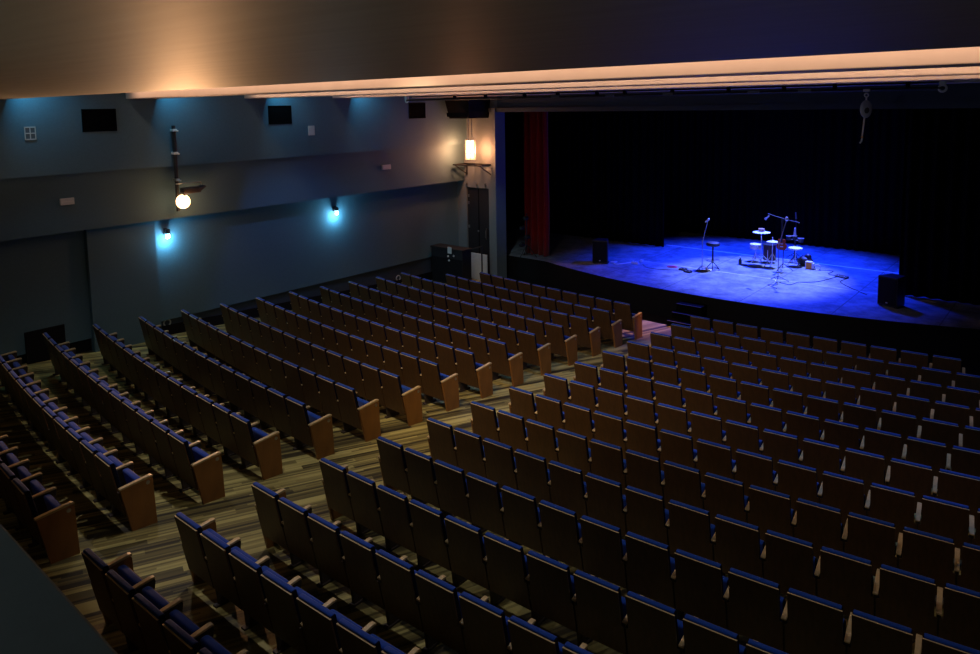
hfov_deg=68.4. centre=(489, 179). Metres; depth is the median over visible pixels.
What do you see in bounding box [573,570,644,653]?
seat
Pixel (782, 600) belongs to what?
seat cushion
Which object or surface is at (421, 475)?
seat
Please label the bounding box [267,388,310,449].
seat
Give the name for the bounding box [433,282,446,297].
seat
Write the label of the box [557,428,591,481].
seat
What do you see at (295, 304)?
seat
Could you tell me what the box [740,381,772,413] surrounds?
seat
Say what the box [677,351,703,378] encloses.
seat
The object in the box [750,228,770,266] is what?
cymbal stand
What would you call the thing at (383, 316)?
seat
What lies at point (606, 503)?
seat
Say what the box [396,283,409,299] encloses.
seat
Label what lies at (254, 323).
seat
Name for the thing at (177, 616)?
seat cushion
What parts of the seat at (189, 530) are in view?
backrest, panel, panel, armrest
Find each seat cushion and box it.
[0,441,8,451]
[6,453,19,465]
[13,362,19,367]
[17,466,31,478]
[18,369,26,375]
[24,377,33,383]
[30,479,45,494]
[31,385,40,392]
[39,393,48,400]
[43,494,60,510]
[48,402,58,410]
[57,412,68,420]
[68,422,80,430]
[80,432,93,441]
[93,443,107,453]
[107,455,122,466]
[117,565,141,585]
[123,468,140,483]
[142,586,168,609]
[169,609,199,634]
[192,447,208,461]
[200,635,231,653]
[206,528,228,542]
[231,546,257,561]
[252,427,268,440]
[262,566,288,582]
[294,586,323,604]
[307,411,320,422]
[331,609,362,628]
[357,397,368,406]
[370,634,404,653]
[401,385,411,392]
[440,373,448,379]
[505,616,510,643]
[524,555,528,574]
[558,642,563,653]
[570,575,574,595]
[578,523,581,537]
[621,596,626,617]
[622,539,626,554]
[623,495,625,507]
[661,470,664,480]
[665,509,668,521]
[670,557,674,574]
[677,619,683,648]
[701,482,704,493]
[710,523,714,541]
[723,576,728,600]
[732,460,735,469]
[739,644,745,653]
[744,495,748,511]
[760,540,764,558]
[773,471,776,484]
[780,596,785,621]
[791,509,794,525]
[813,556,816,577]
[841,523,843,540]
[843,618,845,644]
[871,575,872,595]
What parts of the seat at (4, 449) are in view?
armrest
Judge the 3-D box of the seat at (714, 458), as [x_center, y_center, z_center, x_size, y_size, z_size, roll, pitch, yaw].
[3.280,4.175,10.291,0.576,0.997,0.483,3,7,36]
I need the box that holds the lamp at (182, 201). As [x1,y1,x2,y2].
[176,181,205,208]
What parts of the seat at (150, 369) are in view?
backrest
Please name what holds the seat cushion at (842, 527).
on the seat at (818, 524)
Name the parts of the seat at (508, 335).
backrest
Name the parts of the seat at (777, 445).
backrest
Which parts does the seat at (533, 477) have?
backrest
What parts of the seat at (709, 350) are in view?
backrest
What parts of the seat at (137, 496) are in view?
backrest, panel, panel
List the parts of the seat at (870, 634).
backrest, armrest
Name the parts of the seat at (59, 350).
backrest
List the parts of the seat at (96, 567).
backrest, panel, panel, armrest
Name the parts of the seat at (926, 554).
backrest, armrest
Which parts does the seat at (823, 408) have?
backrest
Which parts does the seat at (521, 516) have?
backrest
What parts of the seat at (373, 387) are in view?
backrest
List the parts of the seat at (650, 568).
backrest, armrest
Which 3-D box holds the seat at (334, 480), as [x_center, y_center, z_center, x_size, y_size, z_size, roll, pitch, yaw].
[-1.874,4.126,9.479,0.626,0.997,0.522,4,8,40]
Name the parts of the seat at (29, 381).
backrest, armrest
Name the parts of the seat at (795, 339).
backrest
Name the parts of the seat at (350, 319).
backrest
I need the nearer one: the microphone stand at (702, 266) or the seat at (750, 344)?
the seat at (750, 344)
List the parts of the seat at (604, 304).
backrest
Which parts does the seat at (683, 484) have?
backrest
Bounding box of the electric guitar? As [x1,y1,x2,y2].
[776,219,786,249]
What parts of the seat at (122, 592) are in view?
backrest, armrest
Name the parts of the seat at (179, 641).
backrest, armrest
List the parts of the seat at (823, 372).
backrest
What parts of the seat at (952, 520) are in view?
backrest, armrest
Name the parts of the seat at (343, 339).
backrest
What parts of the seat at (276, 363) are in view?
backrest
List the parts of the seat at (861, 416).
backrest, armrest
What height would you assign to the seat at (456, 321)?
0.997 m
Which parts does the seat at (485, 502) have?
backrest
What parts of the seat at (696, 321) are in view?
backrest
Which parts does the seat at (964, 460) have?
backrest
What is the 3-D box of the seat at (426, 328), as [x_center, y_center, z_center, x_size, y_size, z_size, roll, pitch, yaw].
[-1.303,3.703,16.586,0.576,0.997,0.483,5,8,44]
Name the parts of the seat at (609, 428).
backrest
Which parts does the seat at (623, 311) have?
backrest, panel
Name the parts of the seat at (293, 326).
backrest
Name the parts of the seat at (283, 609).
backrest, armrest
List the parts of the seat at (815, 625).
backrest, armrest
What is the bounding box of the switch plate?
[308,126,314,134]
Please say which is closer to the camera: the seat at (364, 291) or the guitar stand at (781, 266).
the seat at (364, 291)
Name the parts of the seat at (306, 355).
backrest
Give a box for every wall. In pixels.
[0,93,466,178]
[0,144,464,240]
[0,181,458,355]
[0,523,117,653]
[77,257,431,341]
[457,96,506,278]
[505,112,516,230]
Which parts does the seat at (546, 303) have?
backrest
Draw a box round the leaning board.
[471,252,487,280]
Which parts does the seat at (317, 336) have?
backrest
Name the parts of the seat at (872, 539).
backrest, armrest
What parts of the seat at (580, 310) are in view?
backrest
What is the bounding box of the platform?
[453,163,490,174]
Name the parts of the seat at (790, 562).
backrest, armrest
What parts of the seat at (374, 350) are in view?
backrest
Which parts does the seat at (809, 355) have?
backrest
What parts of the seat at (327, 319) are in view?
backrest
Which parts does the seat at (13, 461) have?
armrest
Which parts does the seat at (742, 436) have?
backrest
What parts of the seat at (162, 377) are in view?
backrest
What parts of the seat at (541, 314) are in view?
backrest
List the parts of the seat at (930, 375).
backrest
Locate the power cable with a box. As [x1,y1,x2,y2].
[611,261,630,264]
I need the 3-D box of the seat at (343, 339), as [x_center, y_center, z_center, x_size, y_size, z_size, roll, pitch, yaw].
[-2.986,3.736,15.568,0.576,0.997,0.483,5,8,45]
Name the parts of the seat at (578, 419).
backrest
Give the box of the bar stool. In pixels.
[706,241,719,270]
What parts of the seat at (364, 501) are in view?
backrest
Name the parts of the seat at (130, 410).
backrest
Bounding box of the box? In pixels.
[805,261,814,269]
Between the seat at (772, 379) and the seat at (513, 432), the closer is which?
the seat at (513, 432)
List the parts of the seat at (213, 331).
backrest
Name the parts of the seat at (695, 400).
backrest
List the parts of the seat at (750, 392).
backrest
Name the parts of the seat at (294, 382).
backrest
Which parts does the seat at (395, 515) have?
backrest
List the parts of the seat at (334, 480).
backrest, panel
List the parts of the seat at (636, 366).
backrest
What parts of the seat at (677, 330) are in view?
backrest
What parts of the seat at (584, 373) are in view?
backrest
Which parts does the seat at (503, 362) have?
backrest, panel, panel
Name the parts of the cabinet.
panel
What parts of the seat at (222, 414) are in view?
backrest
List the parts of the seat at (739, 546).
backrest, armrest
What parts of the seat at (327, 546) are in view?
backrest, armrest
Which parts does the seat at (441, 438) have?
backrest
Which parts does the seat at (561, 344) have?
backrest, panel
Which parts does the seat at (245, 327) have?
backrest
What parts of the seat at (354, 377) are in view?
backrest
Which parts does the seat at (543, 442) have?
backrest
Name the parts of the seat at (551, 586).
backrest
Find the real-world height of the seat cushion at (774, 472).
0.360 m
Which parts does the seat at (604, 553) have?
backrest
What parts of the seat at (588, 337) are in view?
backrest, panel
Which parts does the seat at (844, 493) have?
backrest, armrest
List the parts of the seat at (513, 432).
backrest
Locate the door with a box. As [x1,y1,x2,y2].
[467,187,489,273]
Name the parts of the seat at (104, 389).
backrest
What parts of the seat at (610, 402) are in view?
backrest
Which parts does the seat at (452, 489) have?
backrest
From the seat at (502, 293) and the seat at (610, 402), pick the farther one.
the seat at (502, 293)
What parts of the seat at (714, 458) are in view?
backrest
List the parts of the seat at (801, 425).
backrest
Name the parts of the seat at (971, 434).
backrest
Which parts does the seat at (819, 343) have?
backrest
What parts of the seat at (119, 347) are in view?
backrest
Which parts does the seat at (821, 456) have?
backrest, armrest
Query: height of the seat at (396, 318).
0.997 m
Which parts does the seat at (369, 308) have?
backrest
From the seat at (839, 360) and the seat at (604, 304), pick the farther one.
the seat at (604, 304)
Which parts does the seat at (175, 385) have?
backrest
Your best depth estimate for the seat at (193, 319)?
16.38 m
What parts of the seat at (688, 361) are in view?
backrest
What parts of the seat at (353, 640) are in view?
backrest, armrest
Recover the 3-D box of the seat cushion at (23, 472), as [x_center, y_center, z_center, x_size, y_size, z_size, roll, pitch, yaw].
[-6.117,4.029,9.556,0.451,0.360,0.150,5,8,43]
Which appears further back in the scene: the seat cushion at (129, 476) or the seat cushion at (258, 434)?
the seat cushion at (258, 434)
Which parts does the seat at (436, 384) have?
backrest, panel, panel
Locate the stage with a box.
[506,229,979,362]
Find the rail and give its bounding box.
[468,246,482,271]
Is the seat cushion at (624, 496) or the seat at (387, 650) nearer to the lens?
the seat at (387, 650)
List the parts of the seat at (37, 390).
backrest, armrest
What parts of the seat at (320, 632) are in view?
backrest, armrest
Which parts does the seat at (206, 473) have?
backrest, panel, panel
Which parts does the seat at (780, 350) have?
backrest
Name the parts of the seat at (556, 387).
backrest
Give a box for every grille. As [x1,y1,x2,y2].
[593,241,606,262]
[878,277,896,306]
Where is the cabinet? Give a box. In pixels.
[430,243,471,283]
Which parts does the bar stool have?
seat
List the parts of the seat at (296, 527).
backrest, armrest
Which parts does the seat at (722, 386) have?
backrest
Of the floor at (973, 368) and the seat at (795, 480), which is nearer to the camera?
the seat at (795, 480)
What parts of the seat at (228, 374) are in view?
backrest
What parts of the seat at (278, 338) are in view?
backrest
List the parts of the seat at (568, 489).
backrest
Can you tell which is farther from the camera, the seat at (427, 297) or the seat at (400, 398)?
the seat at (427, 297)
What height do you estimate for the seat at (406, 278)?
0.997 m
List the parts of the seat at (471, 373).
backrest, panel, panel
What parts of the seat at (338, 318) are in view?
backrest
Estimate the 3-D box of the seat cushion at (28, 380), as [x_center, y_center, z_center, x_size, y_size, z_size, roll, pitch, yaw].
[-8.240,3.773,12.976,0.150,0.360,0.451,-6,8,-43]
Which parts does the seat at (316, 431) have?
backrest, panel, panel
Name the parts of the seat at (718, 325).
backrest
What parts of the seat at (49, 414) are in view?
backrest, armrest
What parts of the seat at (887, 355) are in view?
backrest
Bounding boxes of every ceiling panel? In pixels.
[126,47,979,98]
[244,66,979,97]
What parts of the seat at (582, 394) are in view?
backrest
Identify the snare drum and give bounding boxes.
[750,243,760,259]
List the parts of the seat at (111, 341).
backrest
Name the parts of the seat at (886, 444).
backrest, armrest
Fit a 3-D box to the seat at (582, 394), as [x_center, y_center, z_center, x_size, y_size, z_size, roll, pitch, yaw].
[1.742,4.008,12.649,0.576,0.997,0.483,4,8,39]
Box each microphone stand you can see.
[695,218,711,271]
[764,214,799,282]
[786,212,800,257]
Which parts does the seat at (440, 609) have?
backrest, armrest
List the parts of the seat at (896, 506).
backrest, armrest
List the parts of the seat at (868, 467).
backrest, armrest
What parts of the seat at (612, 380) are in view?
backrest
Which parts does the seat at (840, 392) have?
backrest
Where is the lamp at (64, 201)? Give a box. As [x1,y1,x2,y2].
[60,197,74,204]
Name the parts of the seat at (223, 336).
backrest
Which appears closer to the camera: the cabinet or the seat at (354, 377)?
the seat at (354, 377)
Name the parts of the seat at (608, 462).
backrest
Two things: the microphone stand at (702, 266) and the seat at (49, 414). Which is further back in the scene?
the microphone stand at (702, 266)
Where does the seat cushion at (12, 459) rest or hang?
on the seat at (13, 461)
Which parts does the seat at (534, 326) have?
backrest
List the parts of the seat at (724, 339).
backrest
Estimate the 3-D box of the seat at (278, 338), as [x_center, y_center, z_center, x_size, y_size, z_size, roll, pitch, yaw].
[-4.396,3.700,15.634,0.483,0.997,0.576,-7,8,-44]
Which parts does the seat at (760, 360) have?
backrest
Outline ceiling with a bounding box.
[0,0,979,98]
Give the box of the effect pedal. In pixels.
[835,274,848,278]
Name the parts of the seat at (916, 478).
backrest, armrest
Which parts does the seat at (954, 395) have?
backrest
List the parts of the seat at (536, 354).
backrest, panel, panel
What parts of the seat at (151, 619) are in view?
backrest, armrest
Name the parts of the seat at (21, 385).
backrest, armrest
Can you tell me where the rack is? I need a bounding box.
[786,228,803,262]
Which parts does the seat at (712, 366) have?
backrest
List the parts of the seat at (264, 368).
backrest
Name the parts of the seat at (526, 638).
backrest, armrest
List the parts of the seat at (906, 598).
backrest, armrest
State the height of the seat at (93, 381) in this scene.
0.997 m
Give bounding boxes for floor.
[0,279,975,653]
[504,277,979,375]
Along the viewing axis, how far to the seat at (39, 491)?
8.93 m
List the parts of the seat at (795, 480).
backrest, armrest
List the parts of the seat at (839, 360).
backrest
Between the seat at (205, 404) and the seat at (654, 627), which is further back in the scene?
the seat at (205, 404)
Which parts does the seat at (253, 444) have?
backrest, panel, panel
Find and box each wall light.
[163,228,169,238]
[333,206,338,214]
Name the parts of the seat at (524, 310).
backrest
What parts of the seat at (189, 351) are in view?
backrest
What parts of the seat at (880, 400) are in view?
backrest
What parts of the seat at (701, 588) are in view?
backrest, armrest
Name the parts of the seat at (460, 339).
backrest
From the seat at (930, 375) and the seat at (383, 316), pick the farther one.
the seat at (383, 316)
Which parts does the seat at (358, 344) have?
backrest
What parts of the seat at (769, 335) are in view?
backrest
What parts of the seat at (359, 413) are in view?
backrest, panel, panel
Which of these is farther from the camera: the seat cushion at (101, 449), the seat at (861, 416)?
the seat at (861, 416)
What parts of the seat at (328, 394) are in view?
backrest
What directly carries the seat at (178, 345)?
on the floor at (156, 549)
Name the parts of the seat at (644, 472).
backrest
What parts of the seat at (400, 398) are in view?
backrest, panel, panel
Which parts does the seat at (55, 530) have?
backrest, panel, panel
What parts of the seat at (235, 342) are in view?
backrest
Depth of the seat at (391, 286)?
20.55 m
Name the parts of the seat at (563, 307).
backrest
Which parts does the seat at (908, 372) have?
backrest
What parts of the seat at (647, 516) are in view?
backrest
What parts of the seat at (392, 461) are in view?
panel, backrest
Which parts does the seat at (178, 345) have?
backrest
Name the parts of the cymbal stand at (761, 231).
cymbal plate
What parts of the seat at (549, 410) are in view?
backrest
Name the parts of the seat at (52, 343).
backrest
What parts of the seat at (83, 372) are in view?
backrest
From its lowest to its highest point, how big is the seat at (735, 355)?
0.997 m
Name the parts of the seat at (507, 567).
backrest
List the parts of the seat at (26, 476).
armrest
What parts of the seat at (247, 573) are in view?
backrest, armrest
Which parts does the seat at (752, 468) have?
backrest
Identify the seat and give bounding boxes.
[0,351,21,394]
[0,355,33,411]
[0,362,27,402]
[0,435,7,444]
[0,441,17,497]
[0,453,29,514]
[0,459,42,530]
[0,463,56,547]
[2,363,40,420]
[8,370,48,430]
[11,478,79,563]
[16,379,57,440]
[23,387,67,451]
[33,397,77,463]
[42,407,89,475]
[43,332,75,382]
[48,338,82,389]
[53,417,102,488]
[54,345,89,398]
[61,352,98,406]
[66,428,117,502]
[69,359,107,415]
[78,366,117,424]
[79,440,133,517]
[81,548,155,653]
[87,374,128,434]
[92,324,124,371]
[95,452,157,530]
[98,382,140,444]
[99,329,131,378]
[105,570,182,653]
[107,335,140,385]
[109,391,153,455]
[115,341,149,392]
[122,400,167,466]
[123,348,159,401]
[131,593,213,653]
[133,354,170,409]
[136,410,183,478]
[138,316,168,361]
[143,362,182,418]
[146,321,177,367]
[151,420,200,491]
[154,327,186,374]
[155,369,195,427]
[162,619,248,653]
[163,332,196,381]
[168,377,209,437]
[168,431,224,503]
[173,338,207,387]
[174,512,240,608]
[180,309,209,351]
[181,385,224,447]
[183,344,218,394]
[189,314,214,357]
[194,351,231,403]
[196,394,240,457]
[196,647,212,653]
[198,319,228,363]
[200,530,269,630]
[207,324,236,369]
[207,358,244,411]
[212,403,258,469]
[218,330,248,375]
[220,303,242,340]
[220,364,258,419]
[228,307,243,340]
[229,335,260,381]
[229,549,301,653]
[230,412,282,479]
[235,372,272,429]
[238,312,255,347]
[241,341,273,388]
[248,317,264,350]
[250,380,289,438]
[251,482,311,568]
[254,347,287,396]
[255,297,269,324]
[259,322,276,355]
[260,570,336,653]
[264,301,279,329]
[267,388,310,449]
[268,354,289,395]
[270,327,288,360]
[274,305,289,333]
[278,497,340,587]
[283,332,301,367]
[283,360,320,413]
[285,310,300,337]
[285,396,334,459]
[288,291,301,314]
[296,314,312,343]
[296,338,315,372]
[296,593,375,653]
[298,295,311,318]
[299,367,337,421]
[307,513,372,608]
[308,299,322,323]
[308,319,324,347]
[311,344,331,378]
[316,375,357,433]
[319,286,332,307]
[319,303,333,327]
[319,458,374,536]
[321,324,338,352]
[326,350,362,398]
[329,290,342,310]
[331,308,346,332]
[335,329,353,358]
[335,382,380,441]
[336,618,419,653]
[339,531,407,629]
[340,294,353,314]
[343,312,358,336]
[343,356,379,406]
[346,471,403,552]
[348,281,360,299]
[349,335,368,364]
[351,297,364,318]
[356,317,372,341]
[358,285,370,302]
[361,363,398,418]
[363,301,377,322]
[365,340,385,371]
[369,288,382,306]
[370,321,387,346]
[375,305,390,327]
[375,549,446,653]
[376,277,387,292]
[376,436,426,503]
[376,484,435,570]
[380,292,394,310]
[380,370,422,425]
[381,646,401,653]
[382,346,404,385]
[385,326,403,353]
[386,280,398,296]
[388,310,404,332]
[392,295,406,314]
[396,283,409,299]
[400,272,412,287]
[400,352,435,404]
[401,331,420,359]
[403,314,419,337]
[404,447,455,517]
[405,299,420,318]
[408,287,421,303]
[409,499,470,587]
[411,275,423,290]
[415,570,488,653]
[418,303,434,323]
[418,319,435,342]
[418,337,437,362]
[419,358,459,411]
[420,290,434,307]
[422,278,434,293]
[426,418,465,478]
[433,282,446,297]
[433,294,448,312]
[433,307,449,326]
[433,459,486,533]
[434,323,452,345]
[436,342,469,391]
[444,515,508,606]
[445,274,458,288]
[445,285,459,299]
[446,297,462,314]
[447,312,465,331]
[450,328,470,355]
[453,427,500,491]
[455,348,492,398]
[457,277,470,290]
[458,288,473,303]
[459,592,535,653]
[461,301,477,318]
[463,316,482,337]
[466,472,520,545]
[468,333,500,380]
[469,280,482,293]
[470,401,499,443]
[472,292,487,307]
[476,305,492,324]
[479,272,492,284]
[480,321,499,344]
[482,283,496,296]
[483,438,517,489]
[483,532,549,626]
[486,295,502,311]
[487,339,523,386]
[491,275,505,288]
[491,309,509,331]
[495,286,510,304]
[497,410,528,456]
[498,325,529,369]
[501,299,517,318]
[501,485,558,560]
[504,278,518,291]
[508,313,527,337]
[508,386,537,427]
[508,615,587,653]
[510,290,525,310]
[514,449,551,503]
[517,303,534,325]
[517,330,550,375]
[518,281,532,296]
[525,293,541,311]
[526,318,555,359]
[526,419,558,468]
[526,550,593,646]
[532,284,547,302]
[533,307,551,330]
[535,394,565,437]
[538,500,597,577]
[540,297,557,318]
[543,373,570,411]
[545,322,577,365]
[547,287,562,307]
[548,460,587,519]
[551,311,579,350]
[557,300,574,322]
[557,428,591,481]
[562,291,579,311]
[562,642,592,653]
[563,402,595,447]
[569,315,600,356]
[569,380,598,420]
[573,361,600,396]
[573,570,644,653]
[574,304,601,341]
[578,294,596,315]
[580,515,639,594]
[585,473,626,536]
[590,439,626,494]
[592,308,621,347]
[593,411,626,458]
[596,297,614,320]
[597,387,627,429]
[599,368,627,404]
[601,351,627,383]
[614,301,641,339]
[625,420,660,467]
[625,449,664,505]
[625,486,674,557]
[625,531,686,620]
[625,591,697,653]
[626,341,652,371]
[626,356,653,390]
[626,374,655,412]
[626,395,658,438]
[649,332,674,355]
[651,346,677,371]
[653,362,680,390]
[654,381,685,412]
[657,403,691,438]
[660,429,697,470]
[663,460,705,509]
[668,499,724,575]
[670,323,693,345]
[674,337,698,360]
[674,549,738,634]
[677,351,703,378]
[680,368,709,397]
[682,614,757,653]
[685,388,717,421]
[690,315,712,336]
[690,411,725,449]
[694,328,717,350]
[696,439,736,482]
[698,341,724,366]
[703,357,731,384]
[704,472,749,524]
[709,375,740,405]
[713,319,736,341]
[714,514,765,578]
[716,395,750,430]
[718,332,742,356]
[724,346,751,372]
[725,420,763,459]
[727,568,787,651]
[732,362,761,391]
[735,449,777,496]
[736,323,760,346]
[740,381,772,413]
[743,337,769,361]
[746,639,787,653]
[748,485,796,540]
[750,403,786,439]
[752,352,780,379]
[761,328,785,351]
[761,368,792,399]
[762,429,802,473]
[764,530,819,596]
[769,342,796,368]
[773,388,806,422]
[776,460,822,512]
[780,357,810,385]
[785,588,851,653]
[786,332,812,356]
[786,411,823,451]
[792,374,825,406]
[794,498,847,558]
[797,346,825,373]
[801,438,844,485]
[807,395,842,432]
[810,362,841,392]
[813,336,840,362]
[817,546,879,615]
[820,471,869,527]
[824,419,863,462]
[825,381,859,414]
[826,351,855,379]
[841,341,869,367]
[842,368,874,400]
[843,402,880,441]
[843,448,889,499]
[845,512,902,575]
[848,609,921,653]
[856,356,887,386]
[860,387,895,425]
[864,427,906,476]
[868,483,921,542]
[870,345,900,373]
[875,374,909,409]
[876,564,942,640]
[881,410,921,455]
[888,362,920,394]
[888,458,937,512]
[896,394,933,437]
[899,527,959,596]
[901,350,931,380]
[906,436,950,488]
[910,380,945,417]
[918,495,974,559]
[921,367,954,401]
[921,417,962,466]
[922,633,979,653]
[932,355,964,386]
[934,401,972,445]
[935,469,979,527]
[939,583,979,650]
[946,386,979,426]
[951,446,979,476]
[956,372,979,399]
[957,542,979,591]
[963,425,979,450]
[972,508,979,545]
[974,408,979,427]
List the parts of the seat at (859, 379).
backrest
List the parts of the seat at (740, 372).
backrest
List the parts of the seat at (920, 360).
backrest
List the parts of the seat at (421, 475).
backrest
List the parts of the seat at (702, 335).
backrest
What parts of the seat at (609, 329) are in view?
backrest, panel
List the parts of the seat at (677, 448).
backrest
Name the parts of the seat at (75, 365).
backrest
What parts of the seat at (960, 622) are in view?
backrest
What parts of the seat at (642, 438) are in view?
backrest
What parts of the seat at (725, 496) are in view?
backrest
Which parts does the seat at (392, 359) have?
backrest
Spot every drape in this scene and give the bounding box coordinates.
[515,111,664,246]
[899,108,979,304]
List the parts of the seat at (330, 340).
backrest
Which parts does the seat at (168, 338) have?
backrest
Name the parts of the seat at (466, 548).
backrest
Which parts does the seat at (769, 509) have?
backrest, armrest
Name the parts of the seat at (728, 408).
backrest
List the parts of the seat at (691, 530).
backrest, armrest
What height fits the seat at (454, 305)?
0.997 m
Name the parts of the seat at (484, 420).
backrest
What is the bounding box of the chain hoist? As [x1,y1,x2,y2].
[859,89,871,143]
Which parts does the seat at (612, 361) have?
backrest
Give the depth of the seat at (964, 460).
10.03 m
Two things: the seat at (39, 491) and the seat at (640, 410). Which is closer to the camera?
the seat at (39, 491)
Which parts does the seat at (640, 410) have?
backrest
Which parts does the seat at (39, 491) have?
backrest, armrest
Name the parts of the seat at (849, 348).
backrest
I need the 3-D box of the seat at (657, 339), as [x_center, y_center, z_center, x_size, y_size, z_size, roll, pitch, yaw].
[3.854,3.832,15.859,0.626,0.997,0.522,4,8,39]
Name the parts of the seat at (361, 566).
backrest, armrest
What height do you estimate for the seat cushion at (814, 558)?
0.360 m
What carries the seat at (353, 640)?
on the floor at (156, 549)
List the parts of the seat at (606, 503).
backrest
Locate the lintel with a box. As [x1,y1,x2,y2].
[488,83,979,111]
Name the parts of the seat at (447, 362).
backrest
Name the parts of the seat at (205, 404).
backrest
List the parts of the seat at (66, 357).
backrest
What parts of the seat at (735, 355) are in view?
backrest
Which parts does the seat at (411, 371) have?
backrest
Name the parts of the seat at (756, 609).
backrest, armrest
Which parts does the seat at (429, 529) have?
backrest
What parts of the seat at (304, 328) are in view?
backrest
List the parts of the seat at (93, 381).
backrest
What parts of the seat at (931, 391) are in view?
backrest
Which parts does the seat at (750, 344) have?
backrest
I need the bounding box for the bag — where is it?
[797,254,812,265]
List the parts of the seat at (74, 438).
backrest, armrest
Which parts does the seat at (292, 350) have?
backrest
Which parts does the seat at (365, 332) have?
backrest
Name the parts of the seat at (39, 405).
backrest, armrest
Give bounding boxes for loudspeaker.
[444,97,489,117]
[592,238,608,263]
[877,273,905,308]
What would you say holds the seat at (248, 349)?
on the floor at (156, 549)
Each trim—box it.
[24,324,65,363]
[489,108,499,275]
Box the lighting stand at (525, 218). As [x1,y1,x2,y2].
[519,213,536,257]
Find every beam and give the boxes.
[332,75,979,97]
[412,80,979,97]
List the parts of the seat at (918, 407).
backrest, armrest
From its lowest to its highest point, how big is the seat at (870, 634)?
0.997 m
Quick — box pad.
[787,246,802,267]
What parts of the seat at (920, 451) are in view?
backrest, armrest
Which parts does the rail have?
post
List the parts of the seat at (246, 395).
backrest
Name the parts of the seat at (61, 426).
backrest, armrest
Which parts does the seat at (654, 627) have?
backrest, armrest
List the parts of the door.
handle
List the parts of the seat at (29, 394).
backrest, armrest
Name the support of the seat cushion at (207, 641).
on the seat at (179, 641)
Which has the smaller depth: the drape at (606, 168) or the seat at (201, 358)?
the seat at (201, 358)
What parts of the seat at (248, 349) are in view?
backrest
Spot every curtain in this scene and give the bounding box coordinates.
[524,112,549,255]
[664,109,905,254]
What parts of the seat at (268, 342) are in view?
backrest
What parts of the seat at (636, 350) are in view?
backrest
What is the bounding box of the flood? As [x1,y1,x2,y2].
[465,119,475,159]
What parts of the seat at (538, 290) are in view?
backrest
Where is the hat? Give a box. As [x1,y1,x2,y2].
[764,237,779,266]
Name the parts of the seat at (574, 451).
backrest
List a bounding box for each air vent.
[24,127,36,139]
[81,109,116,131]
[268,105,291,123]
[409,103,425,118]
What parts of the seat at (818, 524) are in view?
backrest, armrest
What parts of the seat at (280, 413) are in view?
backrest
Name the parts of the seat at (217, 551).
backrest, armrest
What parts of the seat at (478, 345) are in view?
backrest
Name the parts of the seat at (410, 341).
backrest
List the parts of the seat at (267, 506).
backrest, panel, panel, armrest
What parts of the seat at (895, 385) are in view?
backrest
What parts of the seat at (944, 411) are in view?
backrest, armrest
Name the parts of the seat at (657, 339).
backrest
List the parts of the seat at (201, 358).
backrest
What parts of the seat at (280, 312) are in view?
backrest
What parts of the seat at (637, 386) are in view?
backrest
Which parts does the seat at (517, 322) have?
backrest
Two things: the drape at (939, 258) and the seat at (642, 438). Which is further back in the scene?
the drape at (939, 258)
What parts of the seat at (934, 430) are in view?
backrest, armrest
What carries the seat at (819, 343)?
on the floor at (156, 549)
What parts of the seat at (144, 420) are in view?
backrest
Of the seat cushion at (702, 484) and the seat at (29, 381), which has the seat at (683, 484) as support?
the seat cushion at (702, 484)
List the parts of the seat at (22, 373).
armrest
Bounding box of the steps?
[667,300,706,326]
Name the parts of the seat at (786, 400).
backrest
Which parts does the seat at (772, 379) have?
backrest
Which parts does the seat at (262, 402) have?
backrest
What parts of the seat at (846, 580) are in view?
backrest, armrest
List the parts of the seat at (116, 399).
backrest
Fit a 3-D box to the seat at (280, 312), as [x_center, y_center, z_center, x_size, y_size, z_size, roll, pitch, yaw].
[-4.885,3.565,17.532,0.483,0.997,0.576,-6,8,-42]
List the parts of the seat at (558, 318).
backrest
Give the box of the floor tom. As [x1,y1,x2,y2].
[763,243,776,263]
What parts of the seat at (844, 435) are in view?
backrest, armrest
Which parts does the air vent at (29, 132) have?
panel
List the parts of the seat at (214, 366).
backrest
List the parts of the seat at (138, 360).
backrest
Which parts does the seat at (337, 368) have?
backrest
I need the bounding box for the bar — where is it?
[405,81,947,102]
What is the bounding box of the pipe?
[170,126,180,210]
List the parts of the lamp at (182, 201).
bulb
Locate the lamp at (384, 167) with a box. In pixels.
[382,164,390,169]
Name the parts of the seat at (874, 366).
backrest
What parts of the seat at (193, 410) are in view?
backrest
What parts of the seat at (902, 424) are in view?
backrest, armrest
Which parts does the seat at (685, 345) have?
backrest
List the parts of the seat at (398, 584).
backrest, armrest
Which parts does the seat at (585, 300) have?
backrest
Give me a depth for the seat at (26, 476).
9.32 m
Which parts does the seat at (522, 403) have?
backrest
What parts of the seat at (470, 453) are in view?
backrest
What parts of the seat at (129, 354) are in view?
backrest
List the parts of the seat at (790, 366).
backrest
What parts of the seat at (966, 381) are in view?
backrest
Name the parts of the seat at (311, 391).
backrest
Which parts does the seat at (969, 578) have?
backrest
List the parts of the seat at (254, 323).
backrest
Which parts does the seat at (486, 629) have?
backrest, armrest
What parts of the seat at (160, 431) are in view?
backrest, armrest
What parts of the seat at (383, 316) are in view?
backrest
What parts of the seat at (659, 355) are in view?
backrest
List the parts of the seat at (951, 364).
backrest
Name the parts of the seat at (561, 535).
backrest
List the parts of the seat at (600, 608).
backrest, armrest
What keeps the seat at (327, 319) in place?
on the floor at (156, 549)
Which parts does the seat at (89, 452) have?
backrest, armrest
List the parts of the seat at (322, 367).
backrest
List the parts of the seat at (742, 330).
backrest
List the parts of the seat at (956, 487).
backrest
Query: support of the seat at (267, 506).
on the floor at (156, 549)
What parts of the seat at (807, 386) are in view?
backrest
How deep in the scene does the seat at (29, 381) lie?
12.72 m
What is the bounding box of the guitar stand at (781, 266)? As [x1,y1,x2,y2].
[777,250,792,270]

